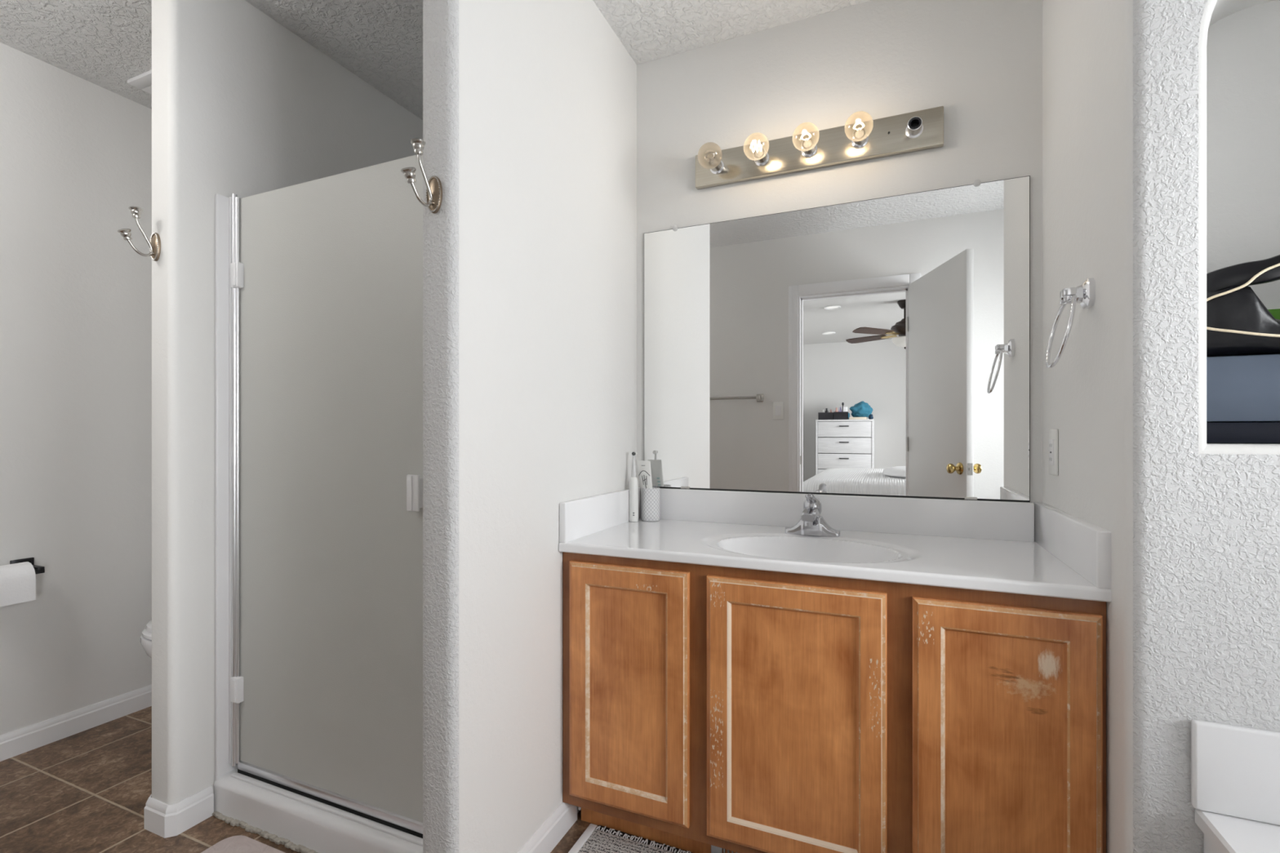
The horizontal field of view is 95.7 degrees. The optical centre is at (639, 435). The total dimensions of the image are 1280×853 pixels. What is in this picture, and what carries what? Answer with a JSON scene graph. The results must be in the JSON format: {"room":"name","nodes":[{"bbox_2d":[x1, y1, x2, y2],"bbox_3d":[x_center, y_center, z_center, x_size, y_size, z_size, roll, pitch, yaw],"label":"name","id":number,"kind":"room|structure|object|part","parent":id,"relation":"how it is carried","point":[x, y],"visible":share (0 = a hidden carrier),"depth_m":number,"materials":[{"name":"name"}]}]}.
{"room":"bathroom","nodes":[
{"label":"bathroom","id":0,"kind":"room"},
{"bbox_2d":[0,42,151,735],"bbox_3d":[-2.115,-0.116,2.247,0.100,2.444,3.040,0,0,23],"label":"wall","id":1,"kind":"structure","parent":0,"point":[76,152],"depth_m":2.14,"materials":[{"name":"white paint"}]},
{"bbox_2d":[9,557,44,573],"bbox_3d":[-2.145,0.455,1.942,0.086,0.047,0.197,0,0,23],"label":"paper holder","id":2,"kind":"object","parent":1,"relation":"attached to","point":[38,569],"visible":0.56,"depth_m":2.01,"materials":[{"name":"grey metal"}]},
{"bbox_2d":[0,561,35,606],"bbox_3d":[-2.112,0.494,1.925,0.106,0.124,0.117,0,0,23],"label":"toilet paper roll","id":3,"kind":"object","parent":2,"relation":"hanging from","point":[17,580],"visible":1,"depth_m":1.92,"materials":[{"name":"white paper"}]},
{"bbox_3d":[-2.142,0.467,1.940,0.080,0.022,0.195,0,0,23],"label":"arm","id":4,"kind":"part","parent":2,"relation":"part of","materials":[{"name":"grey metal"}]},
{"bbox_2d":[0,684,151,761],"bbox_3d":[-2.172,1.065,1.972,0.013,0.083,2.250,0,0,23],"label":"baseboard","id":5,"kind":"structure","parent":1,"relation":"attached to","point":[22,740],"depth_m":2.14,"materials":[{"name":"white"}]},
{"bbox_2d":[151,0,422,804],"bbox_3d":[-1.119,-0.116,2.146,0.110,2.444,1.140,0,0,23],"label":"wall partition","id":6,"kind":"structure","parent":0,"point":[242,105],"depth_m":1.66,"materials":[{"name":"white paint"}]},
{"bbox_2d":[117,206,160,261],"bbox_3d":[-1.374,-0.555,1.586,0.039,0.134,0.089,0,0,23],"label":"robe hook","id":7,"kind":"object","parent":6,"relation":"attached to","point":[154,244],"visible":1,"depth_m":1.59,"materials":[{"name":"silver metal"}]},
{"bbox_3d":[-1.371,-0.546,1.593,0.010,0.105,0.068,0,0,23],"label":"arm","id":8,"kind":"part","parent":7,"relation":"part of","materials":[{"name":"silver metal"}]},
{"bbox_2d":[144,785,213,838],"bbox_3d":[-1.126,1.065,2.131,0.136,0.083,1.133,0,0,23],"label":"baseboard","id":9,"kind":"structure","parent":6,"relation":"attached to","point":[163,820],"depth_m":1.62,"materials":[{"name":"white"}]},
{"bbox_2d":[0,706,598,852],"bbox_3d":[-0.036,1.136,1.387,4.600,0.060,2.980,0,0,23],"label":"floor","id":10,"kind":"structure","parent":0,"point":[87,791],"depth_m":1.75,"materials":[{"name":"tile"}]},
{"bbox_2d":[139,620,151,658],"bbox_3d":[-1.538,0.709,2.425,0.420,0.795,0.897,0,0,23],"label":"toilet","id":11,"kind":"object","parent":10,"relation":"on","point":[145,641],"visible":0.04,"depth_m":2.03,"materials":[{"name":"white ceramic"}]},
{"bbox_3d":[-1.590,0.911,2.303,0.376,0.390,0.632,0,0,23],"label":"bowl","id":12,"kind":"part","parent":11,"relation":"part of","materials":[{"name":"white ceramic"}]},
{"bbox_3d":[-1.598,0.705,2.286,0.374,0.018,0.582,0,0,23],"label":"seat","id":13,"kind":"part","parent":11,"relation":"part of","materials":[{"name":"white ceramic"}]},
{"bbox_3d":[-1.596,0.680,2.291,0.366,0.026,0.572,0,0,23],"label":"lid","id":14,"kind":"part","parent":11,"relation":"part of","materials":[{"name":"white ceramic"}]},
{"bbox_2d":[200,835,284,852],"bbox_3d":[-0.900,1.099,1.246,0.678,0.012,0.480,0,0,23],"label":"bath mat","id":15,"kind":"object","parent":10,"relation":"on","point":[240,843],"visible":1,"depth_m":1.54,"materials":[{"name":"beige fabric"}]},
{"bbox_2d":[212,193,422,852],"bbox_3d":[-0.647,0.199,1.980,0.884,1.815,1.027,0,0,23],"label":"shower frame","id":16,"kind":"object","parent":10,"relation":"on","point":[303,828],"visible":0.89,"depth_m":1.68,"materials":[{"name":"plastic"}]},
{"bbox_2d":[228,155,422,846],"bbox_3d":[-0.820,0.144,1.564,0.871,1.720,0.048,0,0,23],"label":"shower door","id":17,"kind":"structure","parent":16,"relation":"attached to","point":[326,273],"depth_m":1.58,"materials":[{"name":"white glass"}]},
{"bbox_3d":[-1.201,0.133,1.724,0.022,1.697,0.013,0,0,-1],"label":"hinge post","id":18,"kind":"part","parent":17,"relation":"part of","materials":[{"name":"silver metal"}]},
{"bbox_3d":[-0.827,0.980,1.574,0.791,0.022,0.022,0,0,23],"label":"rail","id":19,"kind":"part","parent":17,"relation":"part of","materials":[{"name":"silver metal"}]},
{"bbox_3d":[-0.558,0.143,1.441,0.038,0.090,0.028,0,0,23],"label":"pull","id":20,"kind":"part","parent":17,"relation":"part of","materials":[{"name":"white"}]},
{"bbox_2d":[568,823,692,852],"bbox_3d":[0.267,1.099,1.186,1.106,0.012,0.531,0,0,23],"label":"bath rug","id":21,"kind":"object","parent":10,"relation":"on","point":[595,839],"visible":1,"depth_m":1.55,"materials":[{"name":"grey fabric"}]},
{"bbox_2d":[563,551,1106,852],"bbox_3d":[0.446,0.714,1.603,1.225,0.784,0.538,0,0,23],"label":"vanity cabinet","id":22,"kind":"object","parent":10,"relation":"on","point":[740,710],"visible":0.86,"depth_m":1.32,"materials":[{"name":"brown wood"}]},
{"bbox_3d":[-0.034,0.667,1.530,0.217,0.516,0.005,0,0,23],"label":"panel","id":23,"kind":"part","parent":22,"relation":"part of","materials":[{"name":"brown wood"}]},
{"bbox_3d":[-0.035,0.667,1.527,0.344,0.643,0.019,0,0,23],"label":"door","id":24,"kind":"part","parent":22,"relation":"part of","materials":[{"name":"brown wood"}]},
{"bbox_2d":[711,844,737,852],"bbox_3d":[0.323,1.065,1.450,0.300,0.074,0.008,0,0,23],"label":"floor register","id":25,"kind":"object","parent":22,"relation":"attached to","point":[714,849],"visible":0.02,"depth_m":1.50,"materials":[{"name":"silver metal"}]},
{"bbox_3d":[0.323,1.065,1.450,0.300,0.074,0.008,0,0,23],"label":"frame","id":26,"kind":"part","parent":25,"relation":"part of","materials":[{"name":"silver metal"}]},
{"bbox_3d":[0.356,0.671,1.362,0.285,0.518,0.005,0,0,23],"label":"panel","id":27,"kind":"part","parent":22,"relation":"part of","materials":[{"name":"brown wood"}]},
{"bbox_3d":[0.355,0.671,1.360,0.412,0.645,0.019,0,0,23],"label":"door","id":28,"kind":"part","parent":22,"relation":"part of","materials":[{"name":"brown wood"}]},
{"bbox_2d":[559,486,1111,602],"bbox_3d":[0.452,0.305,1.600,1.240,0.240,0.541,0,0,23],"label":"countertop","id":29,"kind":"structure","parent":22,"relation":"on","point":[1038,548],"depth_m":1.62,"materials":[{"name":"white stone"}]},
{"bbox_2d":[629,451,638,521],"bbox_3d":[-0.021,0.175,1.981,0.032,0.238,0.032,0,0,23],"label":"electric toothbrush","id":30,"kind":"object","parent":29,"relation":"on","point":[633,482],"visible":1,"depth_m":1.97,"materials":[{"name":"white plastic"}]},
{"bbox_3d":[-0.021,0.218,1.981,0.032,0.151,0.032,0,0,23],"label":"handle","id":31,"kind":"part","parent":30,"relation":"part of","materials":[{"name":"white plastic"}]},
{"bbox_2d":[641,487,659,521],"bbox_3d":[0.038,0.238,2.006,0.063,0.112,0.063,0,0,23],"label":"toothbrush cup","id":32,"kind":"object","parent":29,"relation":"on","point":[650,496],"visible":0.97,"depth_m":1.98,"materials":[{"name":"ceramic"}]},
{"bbox_2d":[635,460,652,493],"bbox_3d":[0.017,0.187,2.013,0.071,0.196,0.035,0,0,23],"label":"toothpaste tube","id":33,"kind":"object","parent":32,"relation":"in","point":[644,471],"visible":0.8,"depth_m":2.01,"materials":[{"name":"white plastic"}]},
{"bbox_2d":[638,465,649,488],"bbox_3d":[0.013,0.159,2.007,0.043,0.109,0.014,0,0,23],"label":"print","id":34,"kind":"object","parent":33,"relation":"attached to","point":[643,470],"depth_m":2.01,"materials":[{"name":"grey paper"}]},
{"bbox_2d":[785,493,840,537],"bbox_3d":[0.499,0.231,1.695,0.158,0.127,0.137,0,0,23],"label":"faucet","id":35,"kind":"object","parent":29,"relation":"on","point":[811,522],"visible":1,"depth_m":1.70,"materials":[{"name":"silver metal"}]},
{"bbox_3d":[0.496,0.253,1.686,0.048,0.085,0.118,0,0,23],"label":"spout","id":36,"kind":"part","parent":35,"relation":"part of","materials":[{"name":"silver metal"}]},
{"bbox_3d":[0.505,0.201,1.710,0.053,0.067,0.100,0,0,23],"label":"lever","id":37,"kind":"part","parent":35,"relation":"part of","materials":[{"name":"silver metal"}]},
{"bbox_3d":[0.746,0.672,1.195,0.207,0.516,0.005,0,0,23],"label":"panel","id":38,"kind":"part","parent":22,"relation":"part of","materials":[{"name":"brown wood"}]},
{"bbox_3d":[0.745,0.672,1.192,0.334,0.643,0.019,0,0,23],"label":"door","id":39,"kind":"part","parent":22,"relation":"part of","materials":[{"name":"brown wood"}]},
{"bbox_2d":[1191,719,1279,852],"bbox_3d":[1.183,0.796,0.102,1.144,0.620,1.456,0,0,23],"label":"bathtub","id":40,"kind":"object","parent":10,"relation":"on","point":[1235,770],"visible":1,"depth_m":0.96,"materials":[{"name":"white acrylic"}]},
{"bbox_2d":[1195,808,1279,852],"bbox_3d":[1.185,0.871,0.100,1.137,0.470,1.456,0,0,23],"label":"basin","id":41,"kind":"object","parent":40,"relation":"in","point":[1224,830],"depth_m":0.94,"materials":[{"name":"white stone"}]},
{"bbox_2d":[0,0,871,119],"bbox_3d":[-0.036,-1.368,1.387,4.600,0.060,2.980,0,0,23],"label":"ceiling","id":42,"kind":"structure","parent":0,"point":[106,44],"depth_m":1.91,"materials":[{"name":"white paint"}]},
{"bbox_2d":[127,69,151,94],"bbox_3d":[-1.744,-1.331,2.255,0.284,0.014,0.283,0,0,23],"label":"ceiling vent","id":43,"kind":"object","parent":42,"relation":"in","point":[143,82],"visible":0.12,"depth_m":2.17,"materials":[{"name":"white plastic"}]},
{"bbox_2d":[422,0,636,852],"bbox_3d":[-0.225,-0.116,1.718,0.095,2.444,1.060,0,0,23],"label":"wall","id":44,"kind":"structure","parent":0,"point":[530,106],"depth_m":1.39,"materials":[{"name":"white paint"}]},
{"bbox_2d":[400,137,442,213],"bbox_3d":[-0.452,-0.537,1.190,0.039,0.134,0.089,0,0,23],"label":"robe hook","id":45,"kind":"object","parent":44,"relation":"attached to","point":[434,188],"visible":1,"depth_m":1.20,"materials":[{"name":"silver metal"}]},
{"bbox_3d":[-0.449,-0.528,1.198,0.010,0.105,0.068,0,0,23],"label":"arm","id":46,"kind":"part","parent":45,"relation":"part of","materials":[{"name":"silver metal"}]},
{"bbox_2d":[517,801,577,852],"bbox_3d":[-0.338,1.065,1.456,0.121,0.083,0.515,0,0,23],"label":"baseboard","id":47,"kind":"structure","parent":44,"relation":"attached to","point":[562,820],"depth_m":1.55,"materials":[{"name":"white"}]},
{"bbox_2d":[636,0,1042,502],"bbox_3d":[0.573,-0.116,1.898,1.329,2.444,0.100,0,0,23],"label":"wall","id":48,"kind":"structure","parent":0,"point":[979,60],"depth_m":1.81,"materials":[{"name":"white paint"}]},
{"bbox_2d":[695,106,943,189],"bbox_3d":[0.515,-0.902,1.785,0.756,0.111,0.150,0,0,23],"label":"vanity light","id":49,"kind":"object","parent":48,"relation":"attached to","point":[921,130],"visible":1,"depth_m":1.81,"materials":[{"name":"silver metal"}]},
{"bbox_3d":[0.238,-0.902,1.899,0.025,0.025,0.038,0,0,23],"label":"stem","id":50,"kind":"part","parent":49,"relation":"part of","materials":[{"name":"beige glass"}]},
{"bbox_2d":[707,155,724,174],"bbox_3d":[0.251,-0.902,1.931,0.048,0.048,0.041,0,0,23],"label":"socket","id":51,"kind":"object","parent":49,"relation":"attached to","point":[717,169],"depth_m":1.94,"materials":[{"name":"silver metal"}]},
{"bbox_3d":[0.376,-0.902,1.840,0.025,0.025,0.038,0,0,23],"label":"stem","id":52,"kind":"part","parent":49,"relation":"part of","materials":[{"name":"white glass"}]},
{"bbox_2d":[753,146,768,166],"bbox_3d":[0.389,-0.902,1.872,0.048,0.048,0.041,0,0,23],"label":"socket","id":53,"kind":"object","parent":49,"relation":"attached to","point":[758,161],"depth_m":1.87,"materials":[{"name":"silver metal"}]},
{"bbox_3d":[0.513,-0.902,1.781,0.025,0.025,0.038,0,0,23],"label":"stem","id":54,"kind":"part","parent":49,"relation":"part of","materials":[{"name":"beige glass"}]},
{"bbox_2d":[801,137,817,157],"bbox_3d":[0.527,-0.902,1.813,0.048,0.048,0.041,0,0,23],"label":"socket","id":55,"kind":"object","parent":49,"relation":"attached to","point":[812,144],"depth_m":1.81,"materials":[{"name":"silver metal"}]},
{"bbox_3d":[0.651,-0.902,1.722,0.025,0.025,0.038,0,0,23],"label":"stem","id":56,"kind":"part","parent":49,"relation":"part of","materials":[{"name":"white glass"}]},
{"bbox_2d":[851,127,868,148],"bbox_3d":[0.665,-0.902,1.753,0.048,0.048,0.041,0,0,23],"label":"socket","id":57,"kind":"object","parent":49,"relation":"attached to","point":[859,140],"depth_m":1.76,"materials":[{"name":"silver metal"}]},
{"bbox_2d":[905,116,923,137],"bbox_3d":[0.803,-0.902,1.694,0.048,0.048,0.041,0,0,23],"label":"socket","id":58,"kind":"object","parent":49,"relation":"attached to","point":[913,125],"depth_m":1.70,"materials":[{"name":"silver metal"}]},
{"bbox_2d":[644,175,1030,502],"bbox_3d":[0.550,-0.274,1.846,1.168,0.921,0.012,0,0,23],"label":"wall mirror","id":59,"kind":"object","parent":48,"relation":"attached to","point":[876,347],"visible":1,"depth_m":1.80,"materials":[{"name":"clear glass"}]},
{"bbox_2d":[640,488,1034,542],"bbox_3d":[0.549,0.242,1.842,1.184,0.110,0.020,0,0,23],"label":"backsplash","id":60,"kind":"structure","parent":48,"relation":"attached to","point":[961,518],"depth_m":1.77,"materials":[{"name":"white stone"}]},
{"bbox_2d":[1042,0,1279,852],"bbox_3d":[1.567,-0.116,1.101,1.228,2.444,0.680,0,0,23],"label":"wall","id":61,"kind":"structure","parent":0,"point":[1161,118],"depth_m":1.03,"materials":[{"name":"white paint"}]},
{"bbox_2d":[1048,428,1058,475],"bbox_3d":[1.062,0.043,1.491,0.009,0.118,0.074,0,0,23],"label":"wall outlet","id":62,"kind":"object","parent":61,"relation":"attached to","point":[1053,433],"visible":1,"depth_m":1.47,"materials":[{"name":"white plastic"}]},
{"bbox_2d":[1048,439,1053,465],"bbox_3d":[1.060,0.043,1.492,0.004,0.066,0.034,0,0,23],"label":"receptacle","id":63,"kind":"object","parent":62,"relation":"attached to","point":[1051,441],"depth_m":1.49,"materials":[{"name":"white plastic"}]},
{"bbox_2d":[1045,277,1095,368],"bbox_3d":[0.916,-0.236,1.236,0.075,0.183,0.148,0,0,23],"label":"towel ring","id":64,"kind":"object","parent":61,"relation":"attached to","point":[1084,294],"visible":1,"depth_m":1.22,"materials":[{"name":"silver metal"}]},
{"bbox_2d":[1206,354,1279,443],"bbox_3d":[1.240,-0.067,1.091,0.387,0.163,0.140,0,0,23],"label":"storage bin","id":65,"kind":"object","parent":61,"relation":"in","point":[1243,392],"visible":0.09,"depth_m":1.07,"materials":[{"name":"blue"}]},
{"bbox_2d":[1206,254,1279,356],"bbox_3d":[1.226,-0.246,1.075,0.364,0.192,0.144,0,0,23],"label":"leather bag","id":66,"kind":"object","parent":65,"relation":"on","point":[1238,323],"visible":0.6,"depth_m":1.07,"materials":[{"name":"black leather"}]},
{"bbox_2d":[1267,308,1279,319],"bbox_3d":[1.294,-0.201,1.150,0.100,0.102,0.010,0,0,23],"label":"card","id":67,"kind":"object","parent":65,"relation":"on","point":[1275,313],"visible":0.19,"depth_m":1.16,"materials":[{"name":"green paper"}]}
]}

